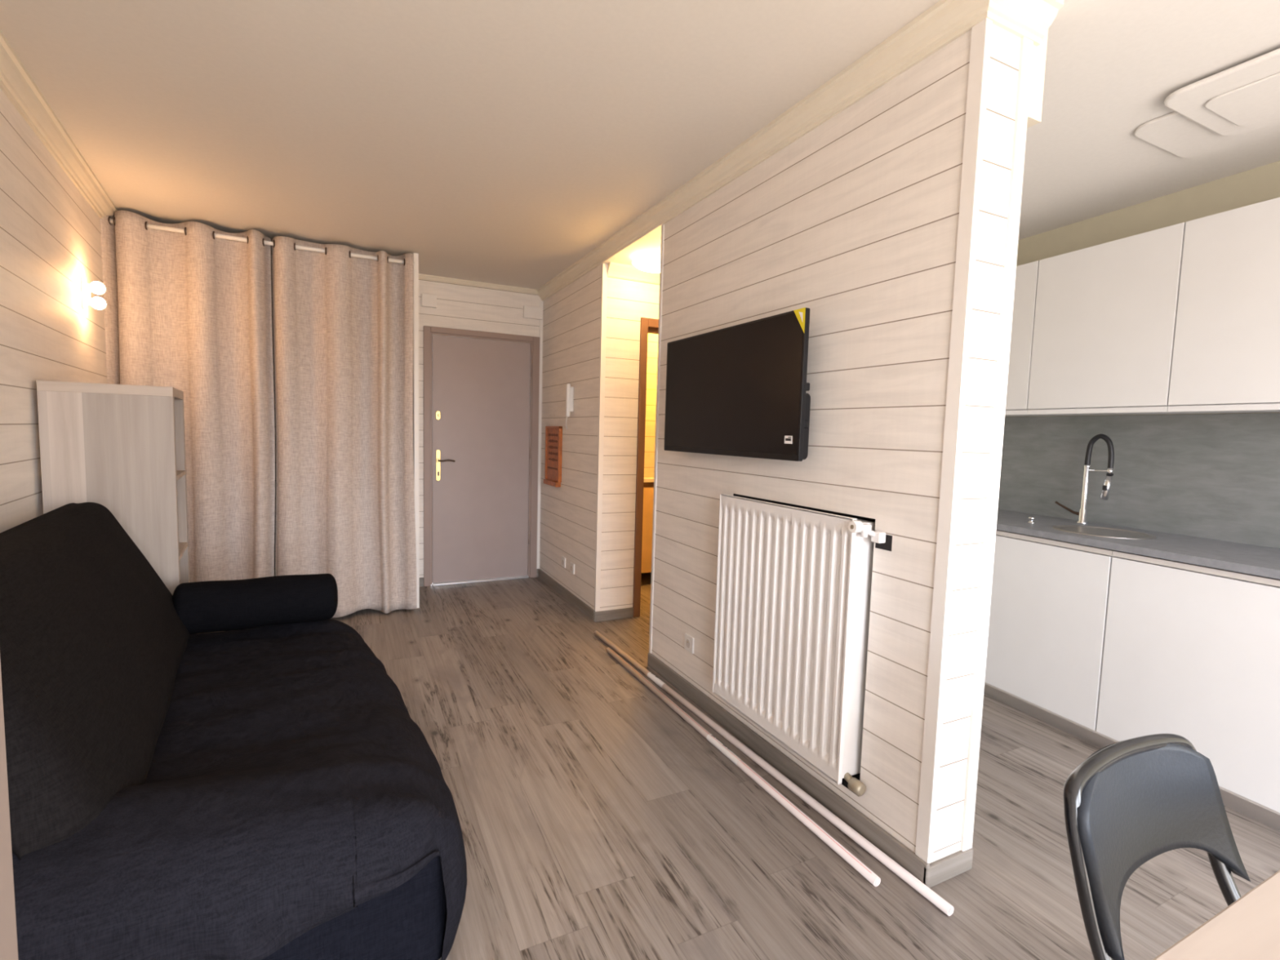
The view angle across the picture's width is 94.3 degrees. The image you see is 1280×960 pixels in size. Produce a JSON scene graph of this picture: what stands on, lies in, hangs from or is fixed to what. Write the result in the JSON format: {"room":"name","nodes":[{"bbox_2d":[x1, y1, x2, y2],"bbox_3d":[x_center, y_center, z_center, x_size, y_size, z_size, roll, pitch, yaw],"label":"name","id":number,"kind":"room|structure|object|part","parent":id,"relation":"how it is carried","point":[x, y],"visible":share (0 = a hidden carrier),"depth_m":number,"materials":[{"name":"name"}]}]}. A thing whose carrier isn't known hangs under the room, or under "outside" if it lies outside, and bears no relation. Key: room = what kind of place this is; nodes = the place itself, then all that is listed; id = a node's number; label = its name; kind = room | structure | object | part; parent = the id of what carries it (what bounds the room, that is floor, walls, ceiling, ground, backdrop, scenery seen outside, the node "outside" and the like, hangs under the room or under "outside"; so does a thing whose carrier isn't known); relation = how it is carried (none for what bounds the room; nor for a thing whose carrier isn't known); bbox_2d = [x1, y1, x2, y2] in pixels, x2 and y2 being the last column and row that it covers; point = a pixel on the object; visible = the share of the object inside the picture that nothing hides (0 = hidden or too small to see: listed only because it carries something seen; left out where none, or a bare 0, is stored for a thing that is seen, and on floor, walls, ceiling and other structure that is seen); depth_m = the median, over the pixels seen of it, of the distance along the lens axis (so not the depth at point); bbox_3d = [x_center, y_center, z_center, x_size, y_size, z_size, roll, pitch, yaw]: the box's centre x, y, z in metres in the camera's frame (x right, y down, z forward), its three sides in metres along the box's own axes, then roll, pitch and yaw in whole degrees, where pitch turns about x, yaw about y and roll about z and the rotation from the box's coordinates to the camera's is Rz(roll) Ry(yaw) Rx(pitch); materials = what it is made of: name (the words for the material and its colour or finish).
{"room":"living room","nodes":[
{"label":"living room","id":0,"kind":"room"},
{"bbox_2d":[0,88,107,533],"bbox_3d":[-1.603,-0.071,1.079,0.119,2.480,6.912,-1,5,-33],"label":"wall","id":1,"kind":"structure","parent":0,"point":[51,235],"depth_m":2.25,"materials":[{"name":"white wood"}]},
{"bbox_2d":[0,30,117,218],"bbox_3d":[-1.310,-1.239,0.750,0.064,0.083,6.233,-1,5,-33],"label":"crown molding","id":2,"kind":"structure","parent":1,"relation":"attached to","point":[16,83],"depth_m":2.33,"materials":[{"name":"beige wood"}]},
{"bbox_2d":[80,277,106,310],"bbox_3d":[-2.685,-0.910,2.918,0.088,0.150,0.062,-1,5,-33],"label":"wall lamp","id":3,"kind":"object","parent":1,"relation":"attached to","point":[98,303],"visible":1,"depth_m":2.90,"materials":[{"name":"white"}]},
{"bbox_2d":[84,283,89,289],"bbox_3d":[-2.702,-0.945,2.904,0.020,0.030,0.030,-1,5,-33],"label":"socket","id":4,"kind":"object","parent":3,"relation":"attached to","point":[86,286],"depth_m":2.89,"materials":[{"name":"white plastic"}]},
{"bbox_2d":[85,298,90,305],"bbox_3d":[-2.704,-0.872,2.910,0.020,0.030,0.030,-1,5,-33],"label":"socket","id":5,"kind":"object","parent":3,"relation":"attached to","point":[87,300],"depth_m":2.90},
{"bbox_3d":[-2.671,-0.946,2.924,0.058,0.062,0.062,-1,5,-33],"label":"bulb","id":6,"kind":"part","parent":3,"relation":"part of","materials":[{"name":"white glass"}]},
{"bbox_3d":[-2.673,-0.872,2.930,0.058,0.062,0.062,-1,5,-33],"label":"bulb","id":7,"kind":"part","parent":3,"relation":"part of","materials":[{"name":"white glass"}]},
{"bbox_2d":[109,218,414,265],"bbox_3d":[-2.274,-1.467,3.688,1.635,0.024,0.025,-1,5,-26],"label":"curtain rod","id":8,"kind":"object","parent":1,"relation":"attached to","point":[148,226],"visible":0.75,"depth_m":3.66,"materials":[{"name":"white plastic"}]},
{"bbox_2d":[100,210,275,582],"bbox_3d":[-2.679,-0.297,3.579,0.806,2.445,0.151,-1,5,-26],"label":"curtain","id":9,"kind":"object","parent":8,"relation":"hanging from","point":[189,312],"visible":0.78,"depth_m":3.59,"materials":[{"name":"fabric"}]},
{"bbox_2d":[271,235,417,617],"bbox_3d":[-1.942,-0.305,3.932,0.856,2.445,0.176,-1,5,-26],"label":"curtain","id":10,"kind":"object","parent":8,"relation":"hanging from","point":[343,323],"visible":0.95,"depth_m":3.93,"materials":[{"name":"fabric"}]},
{"bbox_2d":[271,255,542,577],"bbox_3d":[-2.170,-0.368,4.602,3.053,2.480,0.120,-1,5,-26],"label":"wall","id":11,"kind":"structure","parent":0,"point":[462,307],"depth_m":4.81,"materials":[{"name":"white wood"}]},
{"bbox_2d":[421,293,436,307],"bbox_3d":[-1.660,-1.410,4.670,0.112,0.097,0.030,-1,5,-26],"label":"junction box","id":12,"kind":"object","parent":11,"relation":"attached to","point":[428,300],"visible":1,"depth_m":4.66,"materials":[{"name":"white plastic"}]},
{"bbox_2d":[418,273,537,294],"bbox_3d":[-1.297,-1.589,4.828,1.061,0.035,0.036,-1,5,-26],"label":"crown molding","id":13,"kind":"structure","parent":11,"relation":"attached to","point":[422,277],"depth_m":4.81,"materials":[{"name":"beige wood"}]},
{"bbox_2d":[419,568,537,586],"bbox_3d":[-1.369,0.827,5.031,1.061,0.075,0.014,-1,5,-26],"label":"baseboard","id":14,"kind":"structure","parent":11,"relation":"attached to","point":[421,579],"depth_m":4.83,"materials":[{"name":"grey wood"}]},
{"bbox_2d":[423,325,539,586],"bbox_3d":[-1.312,-0.178,4.966,0.940,2.090,0.133,-1,5,-26],"label":"door","id":15,"kind":"structure","parent":11,"relation":"in","point":[482,388],"depth_m":4.95,"materials":[{"name":"beige paint"}]},
{"bbox_3d":[-1.635,-0.119,4.811,0.036,0.256,0.011,-1,5,-26],"label":"handle plate","id":16,"kind":"part","parent":15,"relation":"part of","materials":[{"name":"gold metal"}]},
{"bbox_3d":[-1.561,-0.155,4.787,0.134,0.021,0.038,0,5,-15],"label":"lever handle","id":17,"kind":"part","parent":15,"relation":"part of","materials":[{"name":"brown metal"}]},
{"bbox_2d":[523,306,542,319],"bbox_3d":[-0.909,-1.418,5.039,0.165,0.097,0.028,-1,5,-26],"label":"junction box","id":18,"kind":"object","parent":11,"relation":"attached to","point":[533,313],"visible":1,"depth_m":5.03,"materials":[{"name":"white plastic"}]},
{"bbox_2d":[536,300,543,568],"bbox_3d":[-0.873,-0.374,5.163,0.028,2.325,0.012,-1,5,-26],"label":"trim","id":19,"kind":"structure","parent":11,"relation":"attached to","point":[541,303],"depth_m":5.16,"materials":[{"name":"white wood"}]},
{"bbox_2d":[413,345,413,460],"bbox_3d":[-1.702,-0.342,4.442,0.030,2.480,0.580,-1,5,-26],"label":"wall","id":20,"kind":"structure","parent":0,"point":[413,345],"depth_m":4.21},
{"bbox_2d":[413,253,419,608],"bbox_3d":[-1.572,-0.317,4.170,0.032,2.480,0.025,-1,5,-26],"label":"trim","id":21,"kind":"structure","parent":20,"relation":"attached to","point":[415,255],"depth_m":4.14,"materials":[{"name":"white wood"}]},
{"bbox_2d":[0,0,939,289],"bbox_3d":[-0.678,-1.366,1.412,2.995,0.100,7.050,-1,5,-26],"label":"ceiling","id":22,"kind":"structure","parent":0,"point":[501,142],"depth_m":2.17,"materials":[{"name":"paint"}]},
{"bbox_2d":[539,262,659,611],"bbox_3d":[0.060,-0.329,4.880,1.397,2.480,1.345,-1,5,-26],"label":"wall","id":23,"kind":"structure","parent":0,"point":[571,316],"depth_m":4.13,"materials":[{"name":"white wood"}]},
{"bbox_2d":[594,263,607,611],"bbox_3d":[-0.264,-0.258,3.983,0.034,2.315,0.023,-1,5,-26],"label":"trim","id":24,"kind":"structure","parent":23,"relation":"attached to","point":[604,267],"depth_m":3.97,"materials":[{"name":"white wood"}]},
{"bbox_2d":[593,607,633,622],"bbox_3d":[-0.181,0.935,4.120,0.294,0.070,0.014,-1,5,-26],"label":"baseboard","id":25,"kind":"structure","parent":23,"relation":"attached to","point":[610,615],"depth_m":4.11,"materials":[{"name":"grey wood"}]},
{"bbox_2d":[607,262,660,284],"bbox_3d":[0.410,-1.385,4.173,1.367,0.082,0.050,-1,5,-26],"label":"crown molding","id":26,"kind":"structure","parent":23,"relation":"attached to","point":[614,269],"depth_m":3.94,"materials":[{"name":"white wood"}]},
{"bbox_2d":[632,317,658,617],"bbox_3d":[0.321,-0.074,4.332,0.815,2.075,0.126,-1,5,-26],"label":"door frame","id":27,"kind":"structure","parent":23,"relation":"in","point":[647,326],"depth_m":4.10,"materials":[{"name":"brown wood"}]},
{"bbox_2d":[200,572,1279,959],"bbox_3d":[0.333,1.189,2.191,5.700,0.100,7.170,-1,5,-26],"label":"floor","id":28,"kind":"structure","parent":0,"point":[597,822],"depth_m":1.95,"materials":[{"name":"plastic"}]},
{"bbox_2d":[0,659,18,959],"bbox_3d":[-0.504,0.017,0.369,0.108,2.479,0.100,-1,5,-26],"label":"trim","id":29,"kind":"structure","parent":28,"relation":"on","point":[8,934],"depth_m":0.45,"materials":[{"name":"beige paint"}]},
{"bbox_2d":[35,380,189,595],"bbox_3d":[-2.211,0.321,2.550,0.400,1.432,0.430,-1,5,-33],"label":"shelf unit","id":30,"kind":"object","parent":28,"relation":"on","point":[121,448],"visible":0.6,"depth_m":2.36,"materials":[{"name":"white wood"}]},
{"bbox_3d":[-2.202,-0.017,2.523,0.400,0.018,0.354,-1,5,-33],"label":"shelf","id":31,"kind":"part","parent":30,"relation":"part of","materials":[{"name":"brown wood"}]},
{"bbox_3d":[-2.318,0.324,2.716,0.400,1.394,0.038,-1,5,-33],"label":"panel","id":32,"kind":"part","parent":30,"relation":"part of","materials":[{"name":"brown wood"}]},
{"bbox_3d":[-2.211,0.321,2.550,0.400,0.018,0.354,-1,5,-33],"label":"shelf","id":33,"kind":"part","parent":30,"relation":"part of","materials":[{"name":"brown wood"}]},
{"bbox_2d":[0,502,466,959],"bbox_3d":[-1.269,0.631,1.839,1.069,1.001,1.833,-1,5,-33],"label":"sofa","id":34,"kind":"object","parent":28,"relation":"on","point":[268,792],"visible":0.97,"depth_m":1.32,"materials":[{"name":"black fabric"}]},
{"bbox_3d":[-1.572,0.445,1.690,0.372,0.622,1.619,-1,5,-33],"label":"backrest","id":35,"kind":"part","parent":34,"relation":"part of","materials":[{"name":"black fabric"}]},
{"bbox_2d":[172,573,337,634],"bbox_3d":[-1.608,0.515,2.507,0.585,0.222,0.226,-2,6,-36],"label":"bolster cushion","id":36,"kind":"object","parent":34,"relation":"on","point":[214,606],"visible":0.88,"depth_m":2.42,"materials":[{"name":"black fabric"}]},
{"bbox_2d":[640,477,653,584],"bbox_3d":[0.129,0.421,5.322,0.800,0.920,0.500,-1,5,-26],"label":"vanity cabinet","id":37,"kind":"object","parent":28,"relation":"on","point":[648,486],"visible":0.06,"depth_m":5.01,"materials":[{"name":"brown wood"}]},
{"bbox_2d":[644,477,653,482],"bbox_3d":[0.141,-0.020,5.287,0.800,0.035,0.500,-1,5,-26],"label":"countertop","id":38,"kind":"structure","parent":37,"relation":"on","point":[646,479],"depth_m":4.98,"materials":[{"name":"white plastic"}]},
{"bbox_2d":[605,647,880,886],"bbox_3d":[0.252,1.087,2.620,0.030,0.031,2.000,-1,5,-26],"label":"wooden pole","id":39,"kind":"object","parent":28,"relation":"on","point":[858,865],"visible":1,"depth_m":2.18,"materials":[{"name":"white wood"}]},
{"bbox_2d":[594,631,954,915],"bbox_3d":[0.286,1.080,2.714,0.030,0.031,2.462,-1,5,-28],"label":"pipe","id":40,"kind":"object","parent":28,"relation":"on","point":[903,873],"visible":1,"depth_m":2.10,"materials":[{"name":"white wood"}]},
{"bbox_2d":[984,529,1116,730],"bbox_3d":[2.113,0.657,2.884,0.580,0.778,0.598,0,5,-21],"label":"base cabinet","id":41,"kind":"object","parent":28,"relation":"on","point":[1049,603],"visible":0.49,"depth_m":2.71,"materials":[{"name":"white laminate"}]},
{"bbox_3d":[1.867,0.281,2.753,0.022,0.021,0.598,0,5,-21],"label":"grip rail","id":42,"kind":"part","parent":41,"relation":"part of","materials":[{"name":"white laminate"}]},
{"bbox_2d":[983,681,1279,831],"bbox_3d":[1.971,1.112,2.560,0.053,0.085,2.450,0,5,-21],"label":"plinth","id":43,"kind":"object","parent":28,"relation":"on","point":[1269,817],"visible":0.28,"depth_m":2.60,"materials":[{"name":"silver metal"}]},
{"bbox_2d":[1062,733,1250,959],"bbox_3d":[0.911,0.862,0.867,0.455,0.785,0.488,-1,5,-26],"label":"folding chair","id":44,"kind":"object","parent":28,"relation":"on","point":[1132,802],"visible":0.94,"depth_m":1.00,"materials":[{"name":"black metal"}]},
{"bbox_2d":[1096,551,1279,813],"bbox_3d":[2.331,0.707,2.326,0.580,0.778,0.599,0,5,-21],"label":"base cabinet","id":45,"kind":"object","parent":28,"relation":"on","point":[1192,651],"visible":0.89,"depth_m":2.19,"materials":[{"name":"white laminate"}]},
{"bbox_3d":[2.085,0.331,2.196,0.022,0.021,0.599,0,5,-21],"label":"grip rail","id":46,"kind":"part","parent":45,"relation":"part of","materials":[{"name":"white laminate"}]},
{"bbox_2d":[1152,870,1279,959],"bbox_3d":[1.222,0.920,0.595,1.160,0.740,0.748,-1,5,-26],"label":"dining table","id":47,"kind":"object","parent":28,"relation":"on","point":[1248,928],"visible":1,"depth_m":0.69,"materials":[{"name":"brown wood"}]},
{"bbox_2d":[537,23,1021,883],"bbox_3d":[0.084,-0.213,3.440,0.201,2.480,3.962,-1,5,-26],"label":"wall","id":48,"kind":"structure","parent":0,"point":[854,222],"depth_m":1.89,"materials":[{"name":"white wood"}]},
{"bbox_2d":[543,426,562,487],"bbox_3d":[-0.711,-0.197,4.819,0.045,0.480,0.356,-1,5,-26],"label":"wooden plaque","id":49,"kind":"object","parent":48,"relation":"attached to","point":[553,434],"visible":1,"depth_m":4.79,"materials":[{"name":"brown wood"}]},
{"bbox_2d":[561,555,565,568],"bbox_3d":[-0.602,0.643,4.649,0.014,0.080,0.080,-1,5,-26],"label":"wall socket","id":50,"kind":"object","parent":48,"relation":"attached to","point":[563,559],"visible":1,"depth_m":4.63,"materials":[{"name":"white plastic"}]},
{"bbox_2d":[564,383,573,429],"bbox_3d":[-0.540,-0.547,4.443,0.060,0.338,0.120,-1,5,-26],"label":"handset","id":51,"kind":"object","parent":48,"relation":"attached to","point":[569,390],"visible":1,"depth_m":4.39,"materials":[{"name":"white plastic"}]},
{"bbox_2d":[569,562,574,574],"bbox_3d":[-0.512,0.664,4.466,0.014,0.080,0.080,-1,5,-26],"label":"wall socket","id":52,"kind":"object","parent":48,"relation":"attached to","point":[571,565],"visible":1,"depth_m":4.45,"materials":[{"name":"white plastic"}]},
{"bbox_2d":[648,224,664,653],"bbox_3d":[0.111,-0.154,3.242,0.055,2.397,0.023,-1,5,-26],"label":"trim","id":53,"kind":"structure","parent":48,"relation":"attached to","point":[662,225],"depth_m":3.22,"materials":[{"name":"white wood"}]},
{"bbox_2d":[684,633,693,653],"bbox_3d":[0.240,0.808,2.932,0.014,0.080,0.080,-1,5,-26],"label":"wall socket","id":54,"kind":"object","parent":48,"relation":"attached to","point":[689,640],"visible":1,"depth_m":2.92,"materials":[{"name":"white plastic"}]},
{"bbox_2d":[685,639,690,648],"bbox_3d":[0.238,0.808,2.930,0.002,0.042,0.042,-1,5,-26],"label":"outlet","id":55,"kind":"object","parent":54,"relation":"attached to","point":[687,641],"depth_m":2.93,"materials":[{"name":"white plastic"}]},
{"bbox_2d":[664,307,810,461],"bbox_3d":[0.385,-0.369,2.508,0.100,0.527,0.988,-1,5,-26],"label":"television","id":56,"kind":"object","parent":48,"relation":"attached to","point":[737,390],"visible":1,"depth_m":2.35,"materials":[{"name":"black plastic"}]},
{"bbox_2d":[712,493,885,796],"bbox_3d":[0.557,0.538,2.235,0.127,0.895,0.813,-1,5,-25],"label":"radiator","id":57,"kind":"object","parent":48,"relation":"attached to","point":[793,587],"visible":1,"depth_m":2.12,"materials":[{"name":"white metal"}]},
{"bbox_2d":[537,0,1063,301],"bbox_3d":[0.121,-1.405,3.317,0.283,0.083,4.014,-1,5,-26],"label":"crown molding","id":58,"kind":"structure","parent":48,"relation":"attached to","point":[945,21],"depth_m":1.96,"materials":[{"name":"beige wood"}]},
{"bbox_2d":[875,534,892,551],"bbox_3d":[0.765,0.194,1.862,0.002,0.049,0.062,-1,5,-26],"label":"trim","id":59,"kind":"structure","parent":48,"relation":"attached to","point":[886,545],"depth_m":1.85,"materials":[{"name":"black"}]},
{"bbox_2d":[923,848,973,888],"bbox_3d":[0.919,1.155,1.769,0.205,0.066,0.014,-1,5,-26],"label":"baseboard","id":60,"kind":"structure","parent":48,"relation":"attached to","point":[941,870],"depth_m":1.76,"materials":[{"name":"grey wood"}]},
{"bbox_2d":[915,17,992,862],"bbox_3d":[0.869,-0.044,1.656,0.024,2.322,0.041,-1,5,-26],"label":"trim","id":61,"kind":"structure","parent":48,"relation":"attached to","point":[981,33],"depth_m":1.64,"materials":[{"name":"white wood"}]},
{"bbox_2d":[960,36,1033,851],"bbox_3d":[1.020,-0.040,1.721,0.042,2.338,0.028,-1,5,-26],"label":"trim","id":62,"kind":"structure","parent":48,"relation":"attached to","point":[1026,44],"depth_m":1.70,"materials":[{"name":"white wood"}]},
{"bbox_2d":[653,0,1279,253],"bbox_3d":[1.823,-1.355,2.639,2.577,0.180,7.050,-1,5,-26],"label":"ceiling","id":63,"kind":"structure","parent":0,"point":[1112,66],"depth_m":2.01,"materials":[{"name":"paint"}]},
{"bbox_2d":[631,253,660,273],"bbox_3d":[0.105,-1.357,3.725,0.310,0.084,0.310,-1,5,-26],"label":"ceiling light","id":64,"kind":"object","parent":63,"relation":"attached to","point":[650,263],"visible":0.56,"depth_m":3.65,"materials":[{"name":"white glass"}]},
{"bbox_2d":[1026,29,1048,128],"bbox_3d":[0.735,-1.219,2.404,0.078,0.273,1.682,-1,5,-26],"label":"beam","id":65,"kind":"structure","parent":63,"relation":"attached to","point":[1039,52],"depth_m":1.66,"materials":[{"name":"white wood"}]},
{"bbox_2d":[1133,48,1279,157],"bbox_3d":[2.108,-1.264,1.966,0.660,0.038,0.720,-1,5,-26],"label":"ceiling light","id":66,"kind":"object","parent":63,"relation":"attached to","point":[1238,104],"visible":1,"depth_m":2.03,"materials":[{"name":"paint"}]},
{"bbox_3d":[2.163,-1.283,2.058,0.480,0.012,0.600,-1,5,-26],"label":"plate","id":67,"kind":"part","parent":66,"relation":"part of","materials":[{"name":"paint"}]},
{"bbox_3d":[2.082,-1.254,1.859,0.520,0.018,0.550,-1,5,-26],"label":"plate","id":68,"kind":"part","parent":66,"relation":"part of","materials":[{"name":"paint"}]},
{"bbox_3d":[2.089,-1.244,1.891,0.320,0.008,0.360,-1,5,-26],"label":"plate","id":69,"kind":"part","parent":66,"relation":"part of","materials":[{"name":"paint"}]},
{"bbox_2d":[1004,160,1279,417],"bbox_3d":[2.846,-0.022,2.018,0.120,2.480,5.000,0,5,-21],"label":"wall","id":70,"kind":"structure","parent":0,"point":[1261,184],"depth_m":2.81,"materials":[{"name":"beige paint"}]},
{"bbox_2d":[1004,260,1064,416],"bbox_3d":[2.057,-0.750,3.370,0.350,0.774,0.596,0,5,-21],"label":"upper cabinet","id":71,"kind":"object","parent":70,"relation":"attached to","point":[1026,274],"visible":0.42,"depth_m":3.08,"materials":[{"name":"white laminate"}]},
{"bbox_3d":[1.903,-0.762,3.309,0.019,0.747,0.593,0,5,-21],"label":"door","id":72,"kind":"part","parent":71,"relation":"part of","materials":[{"name":"white laminate"}]},
{"bbox_2d":[1027,222,1206,415],"bbox_3d":[2.276,-0.699,2.810,0.350,0.774,0.606,0,5,-21],"label":"upper cabinet","id":73,"kind":"object","parent":70,"relation":"attached to","point":[1105,318],"visible":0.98,"depth_m":2.70,"materials":[{"name":"white laminate"}]},
{"bbox_2d":[997,413,1279,548],"bbox_3d":[2.519,-0.019,2.672,0.012,0.552,2.450,0,5,-21],"label":"backsplash","id":74,"kind":"structure","parent":70,"relation":"attached to","point":[1209,476],"depth_m":2.81,"materials":[{"name":"grey stone"}]},
{"bbox_2d":[1167,197,1279,413],"bbox_3d":[2.497,-0.647,2.247,0.350,0.774,0.604,0,5,-21],"label":"upper cabinet","id":75,"kind":"object","parent":70,"relation":"attached to","point":[1226,356],"visible":1,"depth_m":2.30,"materials":[{"name":"white laminate"}]},
{"bbox_3d":[0.307,-0.259,4.604,1.397,2.400,2.268,-1,5,-26],"label":"wall","id":76,"kind":"structure","parent":0,"visible":0},
{"bbox_2d":[644,333,657,477],"bbox_3d":[0.245,-0.670,5.059,0.800,1.300,0.030,-1,5,-26],"label":"wall panel","id":77,"kind":"object","parent":76,"relation":"attached to","point":[652,342],"visible":0.02,"depth_m":4.97,"materials":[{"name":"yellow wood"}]},
{"bbox_3d":[1.888,0.605,3.458,0.580,0.778,0.637,0,5,-21],"label":"base cabinet","id":78,"kind":"object","parent":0,"visible":0},
{"bbox_2d":[995,509,1279,579],"bbox_3d":[2.225,0.255,2.587,0.600,0.062,2.460,0,5,-21],"label":"countertop","id":79,"kind":"structure","parent":78,"relation":"on","point":[1257,560],"depth_m":2.45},
{"bbox_3d":[1.973,0.201,2.990,0.036,0.032,0.036,0,5,-21],"label":"pop up knob","id":80,"kind":"part","parent":79,"relation":"part of","materials":[{"name":"silver metal"}]},
{"bbox_2d":[1054,433,1114,524],"bbox_3d":[2.257,-0.006,3.014,0.050,0.456,0.263,0,5,-21],"label":"kitchen faucet","id":81,"kind":"object","parent":79,"relation":"on","point":[1082,513],"visible":1,"depth_m":2.98,"materials":[{"name":"silver metal"}]},
{"bbox_3d":[2.227,0.148,3.083,0.020,0.064,0.140,-1,5,-25],"label":"lever","id":82,"kind":"part","parent":81,"relation":"part of","materials":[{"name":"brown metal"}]},
{"bbox_3d":[2.279,-0.047,2.952,0.007,0.011,0.110,0,5,-19],"label":"holder arm","id":83,"kind":"part","parent":81,"relation":"part of","materials":[{"name":"silver metal"}]},
{"bbox_2d":[1052,524,1156,555],"bbox_3d":[2.140,0.318,2.756,0.380,0.164,0.380,0,5,-21],"label":"sink","id":84,"kind":"object","parent":79,"relation":"in","point":[1101,531],"visible":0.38,"depth_m":2.74,"materials":[{"name":"silver metal"}]}
]}

